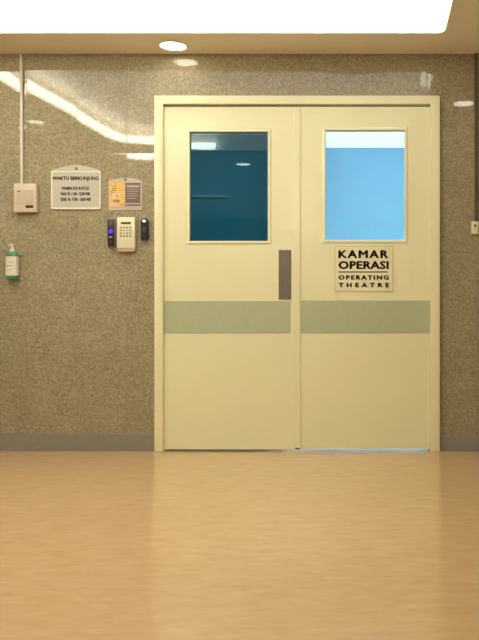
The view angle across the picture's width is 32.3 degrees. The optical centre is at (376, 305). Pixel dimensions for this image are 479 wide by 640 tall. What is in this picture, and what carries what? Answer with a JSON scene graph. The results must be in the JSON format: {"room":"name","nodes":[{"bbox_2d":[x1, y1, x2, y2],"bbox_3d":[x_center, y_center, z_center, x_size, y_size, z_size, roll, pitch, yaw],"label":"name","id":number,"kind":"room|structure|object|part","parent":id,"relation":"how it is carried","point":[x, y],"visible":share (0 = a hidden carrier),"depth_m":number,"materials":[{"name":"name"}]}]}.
{"room":"hospital corridor","nodes":[
{"label":"hospital corridor","id":0,"kind":"room"},
{"bbox_2d":[192,134,266,240],"bbox_3d":[-2.377,-0.332,7.050,3.349,2.466,0.100,0,0,0],"label":"wall","id":1,"kind":"structure","parent":0,"point":[234,166],"depth_m":7.00,"materials":[{"name":"paint"}]},
{"bbox_2d":[192,196,227,197],"bbox_3d":[-1.474,-0.949,6.987,0.364,0.016,0.025,0,0,0],"label":"wall rail","id":2,"kind":"object","parent":1,"relation":"attached to","point":[192,196],"visible":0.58,"depth_m":6.98,"materials":[{"name":"teal paint"}]},
{"bbox_2d":[0,449,478,639],"bbox_3d":[-0.951,0.951,1.700,6.400,0.100,12.800,0,0,0],"label":"floor","id":3,"kind":"structure","parent":0,"point":[170,544],"depth_m":3.04,"materials":[{"name":"laminate"}]},
{"bbox_2d":[0,54,478,435],"bbox_3d":[-0.951,-0.332,5.060,6.200,2.466,0.120,0,0,0],"label":"wall","id":4,"kind":"structure","parent":0,"point":[77,320],"depth_m":5.00,"materials":[{"name":"stone"}]},
{"bbox_2d":[5,244,18,278],"bbox_3d":[-2.253,-0.275,4.973,0.073,0.216,0.059,0,0,0],"label":"pump bottle","id":5,"kind":"object","parent":4,"relation":"attached to","point":[11,258],"visible":1,"depth_m":4.95,"materials":[{"name":"plastic"}]},
{"bbox_2d":[19,53,25,183],"bbox_3d":[-2.203,-1.160,4.989,0.044,0.810,0.024,0,0,0],"label":"conduit","id":6,"kind":"object","parent":4,"relation":"attached to","point":[21,79],"visible":1,"depth_m":4.98,"materials":[{"name":"white plastic"}]},
{"bbox_2d":[14,184,37,212],"bbox_3d":[-2.171,-0.667,4.980,0.140,0.177,0.039,0,0,0],"label":"wall box","id":7,"kind":"object","parent":4,"relation":"attached to","point":[25,195],"visible":1,"depth_m":4.96,"materials":[{"name":"beige plastic"}]},
{"bbox_3d":[-2.171,-0.671,4.963,0.102,0.088,0.002,0,0,0],"label":"panel","id":8,"kind":"part","parent":7,"relation":"part of","materials":[{"name":"white plastic"}]},
{"bbox_2d":[51,165,100,209],"bbox_3d":[-1.867,-0.737,4.995,0.312,0.277,0.010,0,0,0],"label":"notice","id":9,"kind":"object","parent":4,"relation":"attached to","point":[73,187],"visible":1,"depth_m":4.99,"materials":[{"name":"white plastic"}]},
{"bbox_2d":[0,434,153,450],"bbox_3d":[-2.714,0.846,4.996,2.673,0.109,0.008,0,0,0],"label":"baseboard","id":10,"kind":"structure","parent":4,"relation":"attached to","point":[8,442],"depth_m":4.99,"materials":[{"name":"grey plastic"}]},
{"bbox_2d":[108,219,115,245],"bbox_3d":[-1.644,-0.453,4.986,0.042,0.166,0.032,0,0,0],"label":"card reader","id":11,"kind":"object","parent":4,"relation":"attached to","point":[111,222],"visible":1,"depth_m":4.97,"materials":[{"name":"black plastic"}]},
{"bbox_2d":[109,178,141,209],"bbox_3d":[-1.563,-0.696,4.995,0.206,0.201,0.010,0,0,0],"label":"poster","id":12,"kind":"object","parent":4,"relation":"attached to","point":[124,193],"visible":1,"depth_m":4.99,"materials":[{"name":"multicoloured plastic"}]},
{"bbox_2d":[110,193,120,205],"bbox_3d":[-1.624,-0.658,4.993,0.068,0.082,0.001,0,0,0],"label":"print","id":13,"kind":"object","parent":12,"relation":"attached to","point":[115,198],"depth_m":4.99},
{"bbox_2d":[112,185,123,204],"bbox_3d":[-1.607,-0.686,4.993,0.078,0.124,0.001,0,0,0],"label":"print","id":14,"kind":"object","parent":12,"relation":"attached to","point":[117,190],"depth_m":4.99},
{"bbox_2d":[126,185,139,203],"bbox_3d":[-1.514,-0.690,4.993,0.087,0.120,0.001,0,0,0],"label":"print","id":15,"kind":"object","parent":12,"relation":"attached to","point":[132,191],"depth_m":4.99},
{"bbox_2d":[117,217,135,251],"bbox_3d":[-1.552,-0.443,4.985,0.112,0.212,0.034,0,0,0],"label":"keypad","id":16,"kind":"object","parent":4,"relation":"attached to","point":[126,226],"visible":1,"depth_m":4.97,"materials":[{"name":"beige plastic"}]},
{"bbox_2d":[141,218,148,240],"bbox_3d":[-1.438,-0.475,4.986,0.044,0.137,0.032,0,0,0],"label":"card reader","id":17,"kind":"object","parent":4,"relation":"attached to","point":[144,222],"visible":1,"depth_m":4.97,"materials":[{"name":"black plastic"}]},
{"bbox_2d":[164,107,294,448],"bbox_3d":[-0.909,-0.173,5.009,0.822,2.123,0.050,0,0,0],"label":"door","id":18,"kind":"structure","parent":4,"relation":"in","point":[229,305],"depth_m":4.99,"materials":[{"name":"beige paint"}]},
{"bbox_3d":[-0.571,-0.194,4.988,0.078,0.307,0.004,0,0,0],"label":"push plate","id":19,"kind":"part","parent":18,"relation":"part of","materials":[{"name":"silver metal"}]},
{"bbox_2d":[154,96,439,451],"bbox_3d":[-0.494,-0.200,5.043,1.766,2.202,0.145,0,0,0],"label":"door frame","id":20,"kind":"structure","parent":4,"relation":"attached to","point":[160,102],"depth_m":4.97,"materials":[{"name":"beige paint"}]},
{"bbox_2d":[294,107,429,448],"bbox_3d":[-0.093,-0.174,5.007,0.845,2.121,0.054,0,0,0],"label":"door","id":21,"kind":"structure","parent":4,"relation":"in","point":[362,358],"depth_m":4.99,"materials":[{"name":"beige paint"}]},
{"bbox_2d":[334,246,392,290],"bbox_3d":[-0.082,-0.231,4.988,0.363,0.282,0.004,0,0,0],"label":"door sign","id":22,"kind":"object","parent":21,"relation":"attached to","point":[356,268],"visible":1,"depth_m":4.99,"materials":[{"name":"beige plastic"}]},
{"bbox_2d":[440,436,478,450],"bbox_3d":[1.270,0.854,4.996,1.759,0.093,0.008,0,0,0],"label":"baseboard","id":23,"kind":"structure","parent":4,"relation":"attached to","point":[447,443],"depth_m":4.99,"materials":[{"name":"grey plastic"}]},
{"bbox_2d":[471,221,477,233],"bbox_3d":[0.606,-0.485,4.987,0.042,0.079,0.025,0,0,0],"label":"wall switch","id":24,"kind":"object","parent":4,"relation":"attached to","point":[474,224],"visible":1,"depth_m":4.98,"materials":[{"name":"beige plastic"}]},
{"bbox_2d":[474,53,476,220],"bbox_3d":[0.612,-1.045,4.990,0.019,1.040,0.018,0,0,0],"label":"conduit","id":25,"kind":"object","parent":4,"relation":"attached to","point":[475,54],"visible":1,"depth_m":4.98,"materials":[{"name":"white plastic"}]},
{"bbox_2d":[0,0,478,53],"bbox_3d":[-0.951,-1.655,0.200,6.200,0.180,9.600,0,0,0],"label":"ceiling","id":26,"kind":"structure","parent":0,"point":[459,33],"depth_m":4.75,"materials":[{"name":"paint"}]},
{"bbox_2d":[158,41,187,50],"bbox_3d":[-1.224,-1.562,4.835,0.178,0.007,0.178,0,0,0],"label":"recessed light","id":27,"kind":"object","parent":26,"relation":"in","point":[167,45],"visible":1,"depth_m":4.82,"materials":[{"name":"beige"}]},
{"bbox_2d":[0,0,448,31],"bbox_3d":[-1.111,-1.653,3.272,2.988,0.165,2.677,0,0,0],"label":"ceiling light","id":28,"kind":"object","parent":26,"relation":"attached to","point":[10,20],"visible":1,"depth_m":4.61,"materials":[{"name":"white"}]},
{"bbox_2d":[0,0,436,6],"bbox_3d":[-1.111,-1.725,3.272,2.988,0.020,2.677,0,0,0],"label":"diffuser","id":29,"kind":"object","parent":28,"relation":"attached to","point":[3,3],"depth_m":4.56,"materials":[{"name":"white plastic"}]},
{"bbox_2d":[267,134,267,240],"bbox_3d":[-0.652,-0.332,6.561,0.100,2.466,2.878,0,0,0],"label":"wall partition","id":30,"kind":"structure","parent":0,"point":[267,134],"depth_m":5.12,"materials":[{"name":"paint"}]},
{"bbox_2d":[326,148,403,239],"bbox_3d":[0.773,-0.332,7.940,2.751,2.466,0.120,0,0,0],"label":"wall","id":31,"kind":"structure","parent":0,"point":[365,186],"depth_m":7.88,"materials":[{"name":"paint"}]},
{"bbox_3d":[-0.951,-1.581,6.560,6.200,0.029,2.880,0,0,0],"label":"ceiling","id":32,"kind":"structure","parent":0,"visible":0},
{"bbox_2d":[326,132,403,147],"bbox_3d":[0.524,-1.556,7.180,2.050,0.020,1.360,0,0,0],"label":"recessed light","id":33,"kind":"object","parent":32,"relation":"in","point":[333,139],"visible":0.14,"depth_m":7.49,"materials":[{"name":"white"}]}
]}

